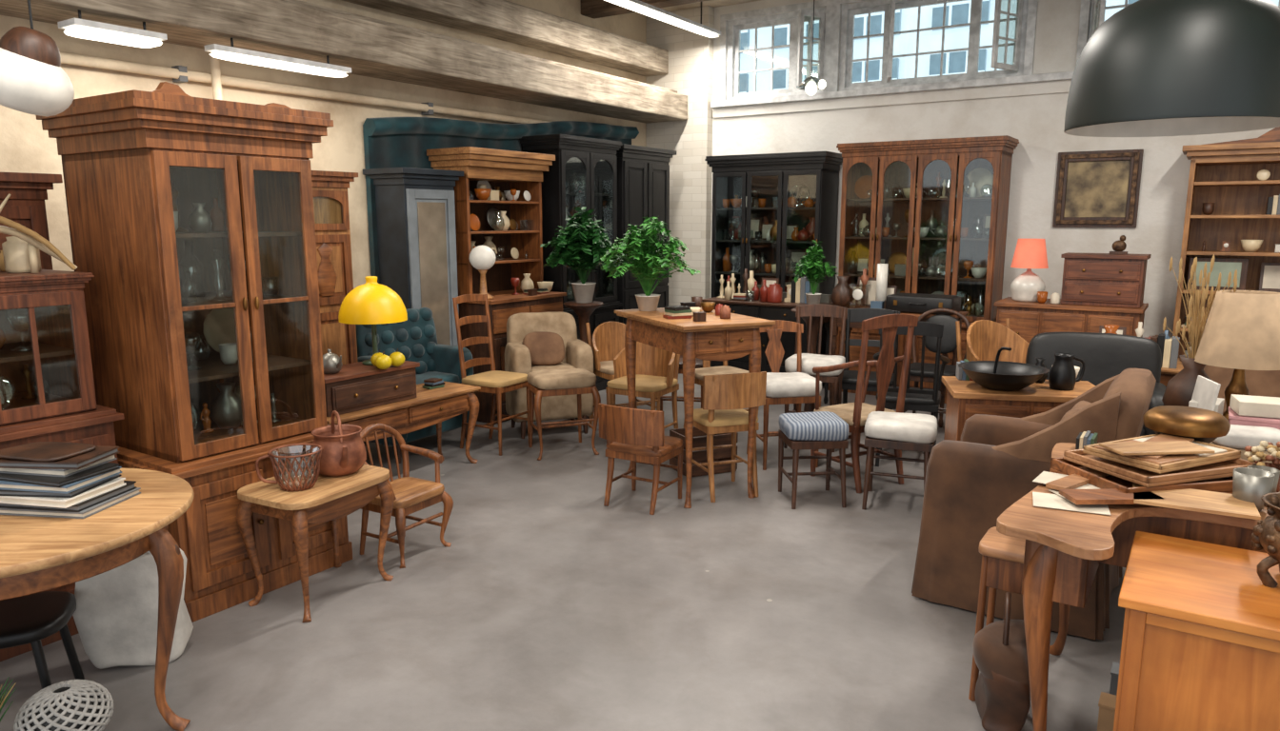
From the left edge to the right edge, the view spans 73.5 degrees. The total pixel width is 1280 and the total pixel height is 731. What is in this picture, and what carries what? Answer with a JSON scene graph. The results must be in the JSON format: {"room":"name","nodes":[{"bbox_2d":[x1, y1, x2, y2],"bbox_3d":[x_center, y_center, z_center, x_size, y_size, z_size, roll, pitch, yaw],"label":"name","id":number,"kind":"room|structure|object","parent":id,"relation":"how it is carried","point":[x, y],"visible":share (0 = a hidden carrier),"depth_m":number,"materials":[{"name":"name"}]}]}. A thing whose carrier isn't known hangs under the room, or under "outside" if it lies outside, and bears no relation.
{"room":"second-hand shop","nodes":[
{"label":"second-hand shop","id":0,"kind":"room"},
{"bbox_2d":[0,0,646,288],"bbox_3d":[-2.903,-1.212,5.453,0.200,3.850,11.100,6,12,33],"label":"wall","id":1,"kind":"structure","parent":0,"point":[25,147],"depth_m":6.18,"materials":[{"name":"beige paint"}]},
{"bbox_2d":[57,9,167,47],"bbox_3d":[-2.770,-1.772,4.513,0.180,0.130,0.460,6,12,33],"label":"lamp","id":2,"kind":"object","parent":1,"relation":"attached to","point":[79,28],"visible":1,"depth_m":4.44,"materials":[{"name":"paint"}]},
{"bbox_2d":[204,38,351,78],"bbox_3d":[-2.221,-1.911,5.331,0.100,0.130,0.950,6,12,33],"label":"lamp","id":3,"kind":"object","parent":1,"relation":"attached to","point":[225,52],"visible":1,"depth_m":5.25,"materials":[{"name":"paint"}]},
{"bbox_2d":[59,51,550,123],"bbox_3d":[-2.131,-0.792,6.406,0.124,2.660,7.400,6,12,33],"label":"pipe","id":4,"kind":"object","parent":1,"relation":"attached to","point":[178,73],"visible":0.51,"depth_m":5.58,"materials":[{"name":"beige metal"}]},
{"bbox_2d":[362,117,639,284],"bbox_3d":[-1.030,-1.030,7.974,0.184,2.620,3.500,6,12,33],"label":"curtain","id":5,"kind":"object","parent":4,"relation":"hanging from","point":[389,142],"visible":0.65,"depth_m":6.88,"materials":[{"name":"fabric"}]},
{"bbox_2d":[0,0,687,122],"bbox_3d":[-1.935,-2.265,6.064,0.548,0.320,8.070,6,12,33],"label":"beam","id":6,"kind":"structure","parent":1,"relation":"attached to","point":[295,29],"depth_m":5.86,"materials":[{"name":"beige wood"}]},
{"bbox_2d":[341,0,668,76],"bbox_3d":[-2.040,-2.735,6.054,0.299,0.250,8.070,6,12,33],"label":"beam","id":7,"kind":"structure","parent":1,"relation":"attached to","point":[504,20],"depth_m":7.52,"materials":[{"name":"beige wood"}]},
{"bbox_2d":[0,374,1126,730],"bbox_3d":[0.850,1.154,3.338,9.200,0.100,11.100,6,12,33],"label":"floor","id":8,"kind":"structure","parent":0,"point":[549,606],"depth_m":3.52,"materials":[{"name":"concrete"}]},
{"bbox_2d":[0,171,62,270],"bbox_3d":[-3.261,0.052,3.963,0.560,1.860,1.020,6,12,33],"label":"wardrobe","id":9,"kind":"object","parent":8,"relation":"on","point":[26,206],"visible":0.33,"depth_m":4.00,"materials":[{"name":"brown wood"}]},
{"bbox_2d":[0,591,84,689],"bbox_3d":[-2.140,1.001,2.870,0.437,0.362,0.357,-4,10,-20],"label":"stool","id":10,"kind":"object","parent":8,"relation":"on","point":[30,619],"visible":0.88,"depth_m":2.83,"materials":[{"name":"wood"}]},
{"bbox_2d":[0,269,124,661],"bbox_3d":[-2.598,0.378,3.306,0.580,1.440,0.920,6,12,33],"label":"sideboard","id":11,"kind":"object","parent":8,"relation":"on","point":[57,334],"visible":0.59,"depth_m":3.39,"materials":[{"name":"brown wood"}]},
{"bbox_2d":[0,236,40,273],"bbox_3d":[-2.499,-0.451,3.425,0.288,0.150,0.188,0,10,0],"label":"candle jar collection","id":12,"kind":"object","parent":11,"relation":"on","point":[17,255],"visible":0.81,"depth_m":3.35,"materials":[{"name":"wax"}]},
{"bbox_2d":[0,193,77,270],"bbox_3d":[-2.430,-0.479,3.122,0.115,0.297,0.711,6,11,30],"label":"driftwood","id":13,"kind":"object","parent":11,"relation":"on","point":[22,232],"visible":1,"depth_m":3.29,"materials":[{"name":"beige wood"}]},
{"bbox_2d":[13,680,113,730],"bbox_3d":[-1.829,1.113,2.727,0.265,0.188,0.266,-8,12,-38],"label":"basket","id":14,"kind":"object","parent":8,"relation":"on","point":[72,705],"visible":1,"depth_m":2.67,"materials":[{"name":"white"}]},
{"bbox_2d":[0,468,194,730],"bbox_3d":[-1.950,0.838,2.720,1.010,0.770,1.010,0,10,0],"label":"round side table","id":15,"kind":"object","parent":8,"relation":"on","point":[38,554],"visible":0.75,"depth_m":2.57,"materials":[{"name":"brown wood"}]},
{"bbox_2d":[0,441,140,519],"bbox_3d":[-1.857,0.351,2.719,0.367,0.188,0.283,1,10,8],"label":"book stack","id":16,"kind":"object","parent":15,"relation":"on","point":[46,479],"visible":1,"depth_m":2.63,"materials":[{"name":"paper"}]},
{"bbox_2d":[72,551,192,672],"bbox_3d":[-1.896,0.867,3.218,0.366,0.535,0.202,-4,10,-20],"label":"tote bag","id":17,"kind":"object","parent":8,"relation":"on","point":[117,608],"visible":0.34,"depth_m":3.14,"materials":[{"name":"fabric"}]},
{"bbox_2d":[36,81,352,623],"bbox_3d":[-1.953,-0.093,3.893,0.810,2.170,0.870,6,12,33],"label":"display cabinet","id":18,"kind":"object","parent":8,"relation":"on","point":[121,152],"visible":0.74,"depth_m":3.64,"materials":[{"name":"brown wood"}]},
{"bbox_2d":[170,180,280,433],"bbox_3d":[-1.988,-0.266,3.881,0.416,1.124,0.650,6,12,33],"label":"glassware collection","id":19,"kind":"object","parent":18,"relation":"in","point":[219,327],"visible":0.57,"depth_m":3.93,"materials":[{"name":"grey glass"}]},
{"bbox_2d":[236,464,393,622],"bbox_3d":[-1.420,0.767,3.804,0.428,0.535,0.571,5,11,28],"label":"table","id":20,"kind":"object","parent":8,"relation":"on","point":[331,499],"visible":0.92,"depth_m":3.65,"materials":[{"name":"brown wood"}]},
{"bbox_2d":[255,442,322,492],"bbox_3d":[-1.464,0.439,3.645,0.224,0.168,0.224,4,11,25],"label":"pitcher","id":21,"kind":"object","parent":20,"relation":"on","point":[302,485],"visible":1,"depth_m":3.61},
{"bbox_2d":[309,410,366,477],"bbox_3d":[-1.357,0.345,3.849,0.251,0.286,0.251,3,10,15],"label":"copper kettle","id":22,"kind":"object","parent":20,"relation":"on","point":[344,453],"visible":0.97,"depth_m":3.78,"materials":[{"name":"orange metal"}]},
{"bbox_2d":[311,170,367,460],"bbox_3d":[-2.327,-0.262,5.533,0.510,1.950,0.960,6,12,33],"label":"tall cabinet","id":23,"kind":"object","parent":8,"relation":"on","point":[330,189],"visible":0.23,"depth_m":5.58,"materials":[{"name":"brown wood"}]},
{"bbox_2d":[326,381,480,463],"bbox_3d":[-1.585,0.479,5.465,0.420,0.548,1.210,6,12,33],"label":"writing desk","id":24,"kind":"object","parent":8,"relation":"on","point":[432,407],"visible":0.49,"depth_m":5.47,"materials":[{"name":"brown wood"}]},
{"bbox_2d":[323,360,419,417],"bbox_3d":[-1.711,0.127,5.222,0.348,0.225,0.700,6,12,33],"label":"box","id":25,"kind":"object","parent":24,"relation":"on","point":[356,387],"visible":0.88,"depth_m":5.11,"materials":[{"name":"brown wood"}]},
{"bbox_2d":[338,276,407,365],"bbox_3d":[-1.654,-0.281,5.321,0.410,0.543,0.410,0,10,0],"label":"dome lamp","id":26,"kind":"object","parent":25,"relation":"on","point":[371,303],"visible":0.92,"depth_m":5.17,"materials":[{"name":"yellow metal"}]},
{"bbox_2d":[360,423,453,568],"bbox_3d":[-1.192,0.627,4.274,0.365,0.650,0.422,6,11,30],"label":"armchair","id":27,"kind":"object","parent":8,"relation":"on","point":[410,495],"visible":0.81,"depth_m":4.26,"materials":[{"name":"brown wood"}]},
{"bbox_2d":[362,167,463,345],"bbox_3d":[-1.731,-0.505,6.745,0.440,2.020,0.620,6,12,33],"label":"wardrobe","id":28,"kind":"object","parent":8,"relation":"on","point":[415,211],"visible":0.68,"depth_m":6.50,"materials":[{"name":"paint"}]},
{"bbox_2d":[355,307,474,463],"bbox_3d":[-1.648,0.109,6.173,0.509,1.005,0.793,6,12,33],"label":"tufted armchair","id":29,"kind":"object","parent":8,"relation":"on","point":[415,338],"visible":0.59,"depth_m":6.23,"materials":[{"name":"teal fabric"}]},
{"bbox_2d":[452,294,530,456],"bbox_3d":[-1.068,0.049,6.214,0.445,1.112,0.399,6,11,30],"label":"chair","id":30,"kind":"object","parent":8,"relation":"on","point":[494,382],"visible":0.92,"depth_m":6.18,"materials":[{"name":"brown wood"}]},
{"bbox_2d":[426,146,566,424],"bbox_3d":[-1.162,-0.694,7.316,0.633,2.200,1.040,6,12,33],"label":"hutch","id":31,"kind":"object","parent":8,"relation":"on","point":[522,171],"visible":0.38,"depth_m":7.11,"materials":[{"name":"brown wood"}]},
{"bbox_2d":[469,180,553,296],"bbox_3d":[-1.151,-1.087,7.253,0.533,0.973,0.870,6,12,33],"label":"crockery collection","id":32,"kind":"object","parent":31,"relation":"in","point":[497,220],"visible":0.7,"depth_m":7.34,"materials":[{"name":"white ceramic"}]},
{"bbox_2d":[504,312,593,439],"bbox_3d":[-0.725,0.056,6.726,0.637,0.924,0.504,-4,10,-20],"label":"armchair","id":33,"kind":"object","parent":8,"relation":"on","point":[579,354],"visible":0.66,"depth_m":6.60,"materials":[{"name":"beige fabric"}]},
{"bbox_2d":[522,332,565,366],"bbox_3d":[-0.740,-0.129,6.625,0.321,0.258,0.159,-4,10,-20],"label":"patterned cushion","id":34,"kind":"object","parent":33,"relation":"on","point":[546,349],"visible":0.88,"depth_m":6.58,"materials":[{"name":"beige fabric"}]},
{"bbox_2d":[526,368,600,460],"bbox_3d":[-0.560,0.334,6.125,0.476,0.600,0.400,-4,10,-20],"label":"upholstered stool","id":35,"kind":"object","parent":8,"relation":"on","point":[541,384],"visible":0.99,"depth_m":5.98,"materials":[{"name":"beige fabric"}]},
{"bbox_2d":[519,134,622,391],"bbox_3d":[-0.624,-0.931,8.168,0.480,2.380,0.960,6,12,33],"label":"display cabinet","id":36,"kind":"object","parent":8,"relation":"on","point":[583,173],"visible":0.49,"depth_m":7.83,"materials":[{"name":"paint"}]},
{"bbox_2d":[563,300,603,419],"bbox_3d":[-0.470,-0.053,7.245,0.351,0.964,0.351,0,10,0],"label":"plant stand","id":37,"kind":"object","parent":8,"relation":"on","point":[584,311],"visible":0.44,"depth_m":7.12,"materials":[{"name":"brown wood"}]},
{"bbox_2d":[540,207,626,303],"bbox_3d":[-0.467,-0.911,7.078,0.706,0.785,0.669,0,10,0],"label":"potted plant","id":38,"kind":"object","parent":37,"relation":"on","point":[581,245],"visible":0.92,"depth_m":7.01,"materials":[{"name":"green plant"}]},
{"bbox_2d":[585,321,659,425],"bbox_3d":[-0.131,0.093,6.751,0.519,0.845,0.462,-6,11,-30],"label":"tub chair","id":39,"kind":"object","parent":8,"relation":"on","point":[608,341],"visible":0.3,"depth_m":6.80,"materials":[{"name":"brown wood"}]},
{"bbox_2d":[598,403,683,515],"bbox_3d":[0.010,0.509,5.003,0.420,0.615,0.418,6,11,30],"label":"wooden chair","id":40,"kind":"object","parent":8,"relation":"on","point":[635,435],"visible":1,"depth_m":4.85,"materials":[{"name":"brown wood"}]},
{"bbox_2d":[606,341,679,429],"bbox_3d":[0.031,0.189,6.189,0.479,0.845,0.442,6,11,30],"label":"chair","id":41,"kind":"object","parent":8,"relation":"on","point":[656,371],"visible":0.65,"depth_m":6.22,"materials":[{"name":"brown wood"}]},
{"bbox_2d":[615,143,676,324],"bbox_3d":[-0.083,-1.059,8.975,0.480,2.360,0.980,6,12,33],"label":"wardrobe","id":42,"kind":"object","parent":8,"relation":"on","point":[643,172],"visible":0.39,"depth_m":8.65,"materials":[{"name":"paint"}]},
{"bbox_2d":[614,307,775,508],"bbox_3d":[0.306,0.223,5.325,0.600,1.076,0.960,-4,11,-25],"label":"worktable","id":43,"kind":"object","parent":8,"relation":"on","point":[714,339],"visible":0.9,"depth_m":4.93,"materials":[{"name":"brown wood"}]},
{"bbox_2d":[600,216,700,311],"bbox_3d":[0.071,-0.651,5.461,0.642,0.599,0.650,0,10,0],"label":"potted plant","id":44,"kind":"object","parent":43,"relation":"on","point":[649,257],"visible":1,"depth_m":5.40,"materials":[{"name":"green plant"}]},
{"bbox_2d":[669,426,738,477],"bbox_3d":[0.420,0.561,5.696,0.372,0.268,0.272,-4,11,-25],"label":"wooden crate","id":45,"kind":"object","parent":8,"relation":"on","point":[722,439],"visible":0.34,"depth_m":5.59,"materials":[{"name":"brown wood"}]},
{"bbox_2d":[691,371,766,502],"bbox_3d":[0.513,0.397,5.184,0.400,0.774,0.418,-4,10,-20],"label":"dining chair","id":46,"kind":"object","parent":8,"relation":"on","point":[725,396],"visible":0.91,"depth_m":5.04,"materials":[{"name":"wood"}]},
{"bbox_2d":[701,297,833,403],"bbox_3d":[1.167,-0.133,7.832,1.160,0.920,0.460,6,12,33],"label":"console table","id":47,"kind":"object","parent":8,"relation":"on","point":[782,311],"visible":0.22,"depth_m":7.62,"materials":[{"name":"brown wood"}]},
{"bbox_2d":[716,268,831,303],"bbox_3d":[1.166,-0.725,7.729,1.069,0.280,0.360,6,12,33],"label":"bottle collection","id":48,"kind":"object","parent":47,"relation":"on","point":[770,290],"visible":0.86,"depth_m":7.60,"materials":[{"name":"beige ceramic"}]},
{"bbox_2d":[704,151,842,387],"bbox_3d":[1.338,-0.984,8.776,1.320,2.280,0.520,6,12,33],"label":"display cabinet","id":49,"kind":"object","parent":8,"relation":"on","point":[775,174],"visible":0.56,"depth_m":8.64,"materials":[{"name":"paint"}]},
{"bbox_2d":[718,185,816,298],"bbox_3d":[1.339,-1.228,8.780,1.106,1.212,0.361,6,12,33],"label":"glassware collection","id":50,"kind":"object","parent":49,"relation":"in","point":[768,231],"visible":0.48,"depth_m":8.77,"materials":[{"name":"clear glass"}]},
{"bbox_2d":[746,320,820,470],"bbox_3d":[0.974,0.189,5.868,0.421,0.952,0.468,-2,10,-10],"label":"cushioned chair","id":51,"kind":"object","parent":8,"relation":"on","point":[797,388],"visible":0.59,"depth_m":5.71,"materials":[{"name":"white fabric"}]},
{"bbox_2d":[790,307,824,412],"bbox_3d":[1.340,0.037,6.723,0.351,0.964,0.351,0,10,0],"label":"plant stand","id":52,"kind":"object","parent":8,"relation":"on","point":[815,321],"visible":0.17,"depth_m":6.65,"materials":[{"name":"brown wood"}]},
{"bbox_2d":[793,240,840,304],"bbox_3d":[1.371,-0.696,6.584,0.393,0.526,0.349,0,10,0],"label":"trailing plant","id":53,"kind":"object","parent":52,"relation":"on","point":[811,265],"visible":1,"depth_m":6.55,"materials":[{"name":"green plant"}]},
{"bbox_2d":[778,412,848,509],"bbox_3d":[1.022,0.548,5.086,0.357,0.507,0.363,-1,10,-5],"label":"stool","id":54,"kind":"object","parent":8,"relation":"on","point":[829,431],"visible":1,"depth_m":4.94,"materials":[{"name":"fabric"}]},
{"bbox_2d":[783,303,847,452],"bbox_3d":[1.293,0.079,6.306,0.398,1.022,0.452,4,10,20],"label":"cushioned chair","id":55,"kind":"object","parent":8,"relation":"on","point":[809,361],"visible":0.66,"depth_m":6.33,"materials":[{"name":"brown wood"}]},
{"bbox_2d":[810,314,918,493],"bbox_3d":[1.397,0.199,5.402,0.522,1.094,0.486,-6,11,-30],"label":"armchair","id":56,"kind":"object","parent":8,"relation":"on","point":[855,414],"visible":0.83,"depth_m":5.22,"materials":[{"name":"brown wood"}]},
{"bbox_2d":[841,308,900,410],"bbox_3d":[1.732,0.067,6.537,0.420,0.968,0.468,4,10,20],"label":"chair","id":57,"kind":"object","parent":8,"relation":"on","point":[850,377],"visible":0.44,"depth_m":6.66,"materials":[{"name":"paint"}]},
{"bbox_2d":[829,306,968,427],"bbox_3d":[2.126,-0.016,7.208,1.060,0.900,0.480,6,12,33],"label":"table","id":58,"kind":"object","parent":8,"relation":"on","point":[837,322],"visible":0.21,"depth_m":7.08,"materials":[{"name":"brown wood"}]},
{"bbox_2d":[830,263,897,309],"bbox_3d":[1.876,-0.669,7.230,0.481,0.379,0.355,6,12,33],"label":"ornament collection","id":59,"kind":"object","parent":58,"relation":"on","point":[870,292],"visible":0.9,"depth_m":7.19,"materials":[{"name":"white ceramic"}]},
{"bbox_2d":[885,293,960,315],"bbox_3d":[2.292,-0.502,6.957,0.539,0.140,0.371,6,12,33],"label":"suitcase","id":60,"kind":"object","parent":58,"relation":"on","point":[909,303],"visible":0.88,"depth_m":6.86,"materials":[{"name":"leather"}]},
{"bbox_2d":[861,412,938,509],"bbox_3d":[1.519,0.554,5.016,0.396,0.517,0.404,4,10,20],"label":"stool","id":61,"kind":"object","parent":8,"relation":"on","point":[890,430],"visible":0.86,"depth_m":4.87,"materials":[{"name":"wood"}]},
{"bbox_2d":[873,321,949,466],"bbox_3d":[1.828,0.171,5.829,0.502,1.002,0.470,4,10,20],"label":"chair","id":62,"kind":"object","parent":8,"relation":"on","point":[916,399],"visible":0.54,"depth_m":5.65,"materials":[{"name":"paint"}]},
{"bbox_2d":[828,135,1019,403],"bbox_3d":[2.581,-0.875,7.960,1.540,2.340,0.520,6,12,33],"label":"display cabinet","id":63,"kind":"object","parent":8,"relation":"on","point":[908,162],"visible":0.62,"depth_m":7.86,"materials":[{"name":"brown wood"}]},
{"bbox_2d":[847,167,993,317],"bbox_3d":[2.611,-1.146,7.944,1.385,1.329,0.305,6,11,32],"label":"glassware collection","id":64,"kind":"object","parent":63,"relation":"in","point":[978,182],"visible":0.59,"depth_m":7.86,"materials":[{"name":"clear glass"}]},
{"bbox_2d":[902,308,970,415],"bbox_3d":[2.262,0.059,6.574,0.451,0.968,0.446,6,11,30],"label":"bentwood chair","id":65,"kind":"object","parent":8,"relation":"on","point":[949,344],"visible":0.43,"depth_m":6.63,"materials":[{"name":"brown wood"}]},
{"bbox_2d":[955,319,1029,363],"bbox_3d":[2.493,0.185,5.886,0.559,0.954,0.502,-4,10,-20],"label":"tub chair","id":66,"kind":"object","parent":8,"relation":"on","point":[985,338],"visible":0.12,"depth_m":6.03,"materials":[{"name":"brown wood"}]},
{"bbox_2d":[968,526,1029,705],"bbox_3d":[1.280,0.876,2.976,0.199,0.570,0.239,6,12,33],"label":"stool","id":67,"kind":"object","parent":8,"relation":"on","point":[1002,568],"visible":0.53,"depth_m":2.89,"materials":[{"name":"brown wood"}]},
{"bbox_2d":[978,592,1028,730],"bbox_3d":[1.184,0.974,2.777,0.155,0.483,0.318,4,11,23],"label":"leather satchel","id":68,"kind":"object","parent":8,"relation":"on","point":[1002,707],"visible":0.98,"depth_m":2.66,"materials":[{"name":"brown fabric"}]},
{"bbox_2d":[941,376,1095,441],"bbox_3d":[1.970,0.503,4.470,0.740,0.800,0.478,2,10,12],"label":"table","id":69,"kind":"object","parent":8,"relation":"on","point":[965,399],"visible":0.1,"depth_m":4.26,"materials":[{"name":"brown wood"}]},
{"bbox_2d":[958,346,1049,391],"bbox_3d":[1.840,0.014,4.345,0.430,0.211,0.430,0,10,0],"label":"basin","id":70,"kind":"object","parent":69,"relation":"on","point":[994,375],"visible":1,"depth_m":4.33,"materials":[{"name":"metal"}]},
{"bbox_2d":[911,368,1156,640],"bbox_3d":[1.741,0.497,3.783,0.830,1.025,0.779,6,12,33],"label":"armchair","id":71,"kind":"object","parent":8,"relation":"on","point":[970,482],"visible":0.66,"depth_m":3.57,"materials":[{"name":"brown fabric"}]},
{"bbox_2d":[994,297,1148,343],"bbox_3d":[3.434,-0.012,6.916,1.040,0.990,0.598,6,12,33],"label":"sideboard","id":72,"kind":"object","parent":8,"relation":"on","point":[1028,320],"visible":0.23,"depth_m":6.65,"materials":[{"name":"brown wood"}]},
{"bbox_2d":[1010,239,1048,301],"bbox_3d":[3.150,-0.771,6.939,0.280,0.504,0.280,0,10,0],"label":"table lamp","id":73,"kind":"object","parent":72,"relation":"on","point":[1029,253],"visible":0.92,"depth_m":6.85,"materials":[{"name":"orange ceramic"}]},
{"bbox_2d":[1060,252,1151,308],"bbox_3d":[3.603,-0.670,6.659,0.580,0.390,0.388,6,12,33],"label":"dresser","id":74,"kind":"object","parent":72,"relation":"on","point":[1089,279],"visible":1,"depth_m":6.52,"materials":[{"name":"brown wood"}]},
{"bbox_2d":[1026,332,1166,437],"bbox_3d":[2.627,0.319,5.007,0.793,0.984,0.585,4,11,23],"label":"leather armchair","id":75,"kind":"object","parent":8,"relation":"on","point":[1105,356],"visible":0.22,"depth_m":5.04,"materials":[{"name":"black leather"}]},
{"bbox_2d":[996,442,1279,730],"bbox_3d":[1.591,0.815,2.641,0.801,0.837,1.148,6,12,33],"label":"table","id":76,"kind":"object","parent":8,"relation":"on","point":[1065,550],"visible":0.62,"depth_m":2.42,"materials":[{"name":"brown wood"}]},
{"bbox_2d":[1032,468,1260,520],"bbox_3d":[1.485,0.387,2.552,0.584,0.030,0.458,6,12,33],"label":"papers","id":77,"kind":"object","parent":76,"relation":"on","point":[1073,492],"visible":0.84,"depth_m":2.49,"materials":[{"name":"white paper"}]},
{"bbox_2d":[1049,433,1256,494],"bbox_3d":[1.653,0.307,2.748,0.524,0.126,0.368,-2,10,-12],"label":"picture frames","id":78,"kind":"object","parent":76,"relation":"on","point":[1154,462],"visible":0.84,"depth_m":2.66,"materials":[{"name":"brown wood"}]},
{"bbox_2d":[1142,405,1230,443],"bbox_3d":[1.865,0.242,2.938,0.252,0.192,0.252,6,12,33],"label":"bowl","id":79,"kind":"object","parent":76,"relation":"on","point":[1200,425],"visible":0.63,"depth_m":2.85,"materials":[{"name":"gold metal"}]},
{"bbox_2d":[1232,465,1279,512],"bbox_3d":[1.818,0.357,2.503,0.208,0.110,0.206,-2,10,-10],"label":"cups","id":80,"kind":"object","parent":76,"relation":"on","point":[1250,484],"visible":0.74,"depth_m":2.45,"materials":[{"name":"silver metal"}]},
{"bbox_2d":[1113,531,1279,730],"bbox_3d":[1.630,0.927,2.142,0.780,0.750,0.540,6,12,33],"label":"base cabinet","id":81,"kind":"object","parent":8,"relation":"on","point":[1200,650],"visible":1,"depth_m":2.05,"materials":[{"name":"brown wood"}]},
{"bbox_2d":[1250,492,1279,588],"bbox_3d":[1.638,0.449,2.102,0.229,0.221,0.222,6,12,33],"label":"vase","id":82,"kind":"object","parent":81,"relation":"on","point":[1266,535],"visible":1,"depth_m":2.12,"materials":[{"name":"brown ceramic"}]},
{"bbox_2d":[1172,126,1279,359],"bbox_3d":[4.860,-0.657,6.509,1.420,2.399,0.490,6,12,33],"label":"hutch","id":83,"kind":"object","parent":8,"relation":"on","point":[1224,174],"visible":0.54,"depth_m":6.72,"materials":[{"name":"brown wood"}]},
{"bbox_2d":[1186,257,1248,290],"bbox_3d":[4.475,-0.708,6.646,0.380,0.250,0.036,6,12,33],"label":"framed print","id":84,"kind":"object","parent":83,"relation":"on","point":[1224,266],"visible":0.64,"depth_m":6.61,"materials":[{"name":"beige paper"}]},
{"bbox_2d":[1180,169,1279,327],"bbox_3d":[4.865,-0.897,6.460,1.212,1.287,0.244,6,12,33],"label":"ornaments","id":85,"kind":"object","parent":83,"relation":"on","point":[1270,276],"visible":0.75,"depth_m":6.54,"materials":[{"name":"beige ceramic"}]},
{"bbox_2d":[1203,364,1279,413],"bbox_3d":[3.122,0.308,4.589,0.489,1.150,0.439,-6,11,-30],"label":"dining chair","id":86,"kind":"object","parent":8,"relation":"on","point":[1259,383],"visible":0.02,"depth_m":4.58,"materials":[{"name":"brown wood"}]},
{"bbox_3d":[2.610,0.704,3.478,0.960,0.740,0.910,6,12,33],"label":"work table","id":87,"kind":"object","parent":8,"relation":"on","visible":0},
{"bbox_2d":[1161,254,1237,406],"bbox_3d":[2.479,-0.111,3.803,0.270,0.753,0.248,0,10,0],"label":"vase","id":88,"kind":"object","parent":87,"relation":"on","point":[1179,390],"visible":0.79,"depth_m":3.80,"materials":[{"name":"brown ceramic"}]},
{"bbox_2d":[1188,375,1279,428],"bbox_3d":[2.505,0.205,3.360,0.625,0.279,0.288,4,11,24],"label":"stacked boxes","id":89,"kind":"object","parent":87,"relation":"on","point":[1243,410],"visible":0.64,"depth_m":3.33,"materials":[{"name":"white cardboard"}]},
{"bbox_2d":[1194,290,1279,419],"bbox_3d":[2.600,-0.017,3.710,0.340,0.602,0.340,0,10,0],"label":"light","id":90,"kind":"object","parent":87,"relation":"on","point":[1241,332],"visible":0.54,"depth_m":3.58,"materials":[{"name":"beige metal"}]},
{"bbox_2d":[1209,424,1279,462],"bbox_3d":[2.292,0.300,3.235,0.283,0.138,0.207,5,11,28],"label":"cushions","id":91,"kind":"object","parent":87,"relation":"on","point":[1238,437],"visible":0.49,"depth_m":3.17,"materials":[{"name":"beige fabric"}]},
{"bbox_2d":[646,5,714,306],"bbox_3d":[0.426,-1.909,9.533,0.778,3.848,0.118,6,12,33],"label":"pilaster","id":92,"kind":"object","parent":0,"point":[690,54],"visible":0.44,"depth_m":9.34,"materials":[{"name":"paint"}]},
{"bbox_2d":[660,0,760,11],"bbox_3d":[0.850,-2.740,2.671,9.200,0.100,11.100,6,12,33],"label":"ceiling","id":93,"kind":"structure","parent":0,"point":[712,3],"depth_m":8.91,"materials":[{"name":"paint"}]},
{"bbox_2d":[0,0,74,116],"bbox_3d":[-2.141,-1.777,2.841,0.288,1.835,0.296,0,10,0],"label":"pendant lamp","id":94,"kind":"object","parent":93,"relation":"hanging from","point":[32,80],"visible":1,"depth_m":2.90,"materials":[{"name":"brown wood"}]},
{"bbox_2d":[604,0,721,38],"bbox_3d":[0.194,-3.390,7.897,0.110,0.380,2.150,6,12,33],"label":"lamp","id":95,"kind":"object","parent":93,"relation":"hanging from","point":[637,6],"visible":1,"depth_m":7.96,"materials":[{"name":"paint"}]},
{"bbox_2d":[1063,0,1279,137],"bbox_3d":[1.370,-1.581,2.033,0.508,1.970,0.508,0,10,0],"label":"dome pendant lamp","id":96,"kind":"object","parent":93,"relation":"hanging from","point":[1152,68],"visible":1,"depth_m":1.99,"materials":[{"name":"black metal"}]},
{"bbox_2d":[710,0,1274,338],"bbox_3d":[3.858,-1.560,7.484,8.800,3.850,0.200,6,12,33],"label":"wall","id":97,"kind":"structure","parent":0,"point":[1037,121],"depth_m":7.57,"materials":[{"name":"white paint"}]},
{"bbox_2d":[719,0,833,100],"bbox_3d":[1.351,-3.185,8.712,1.240,0.880,0.471,6,12,33],"label":"window","id":98,"kind":"structure","parent":97,"relation":"in","point":[795,19],"depth_m":8.73,"materials":[{"name":"paint"}]},
{"bbox_2d":[710,71,1073,118],"bbox_3d":[3.277,-2.457,7.543,6.000,0.160,0.088,6,12,33],"label":"sill","id":99,"kind":"structure","parent":97,"relation":"attached to","point":[1055,82],"depth_m":8.06,"materials":[{"name":"paint"}]},
{"bbox_2d":[830,0,1038,91],"bbox_3d":[2.616,-3.037,7.847,1.840,0.880,0.539,6,12,33],"label":"window","id":100,"kind":"structure","parent":97,"relation":"in","point":[1014,22],"depth_m":7.87,"materials":[{"name":"paint"}]},
{"bbox_2d":[1052,149,1143,227],"bbox_3d":[3.895,-1.505,7.312,0.640,0.640,0.050,6,12,33],"label":"framed painting","id":101,"kind":"object","parent":97,"relation":"attached to","point":[1096,189],"visible":1,"depth_m":7.31,"materials":[{"name":"brown wood"}]},
{"bbox_2d":[1076,0,1279,62],"bbox_3d":[4.531,-2.822,6.590,2.080,0.880,0.551,6,12,33],"label":"window","id":102,"kind":"structure","parent":97,"relation":"in","point":[1097,8],"depth_m":7.17,"materials":[{"name":"paint"}]},
{"label":"outside","id":103,"kind":"structure","parent":0,"visible":0},
{"bbox_2d":[739,0,1279,93],"bbox_3d":[8.605,-5.495,12.249,28.000,12.000,0.420,6,12,33],"label":"facade","id":104,"kind":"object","parent":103,"point":[956,12],"visible":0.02,"depth_m":14.85,"materials":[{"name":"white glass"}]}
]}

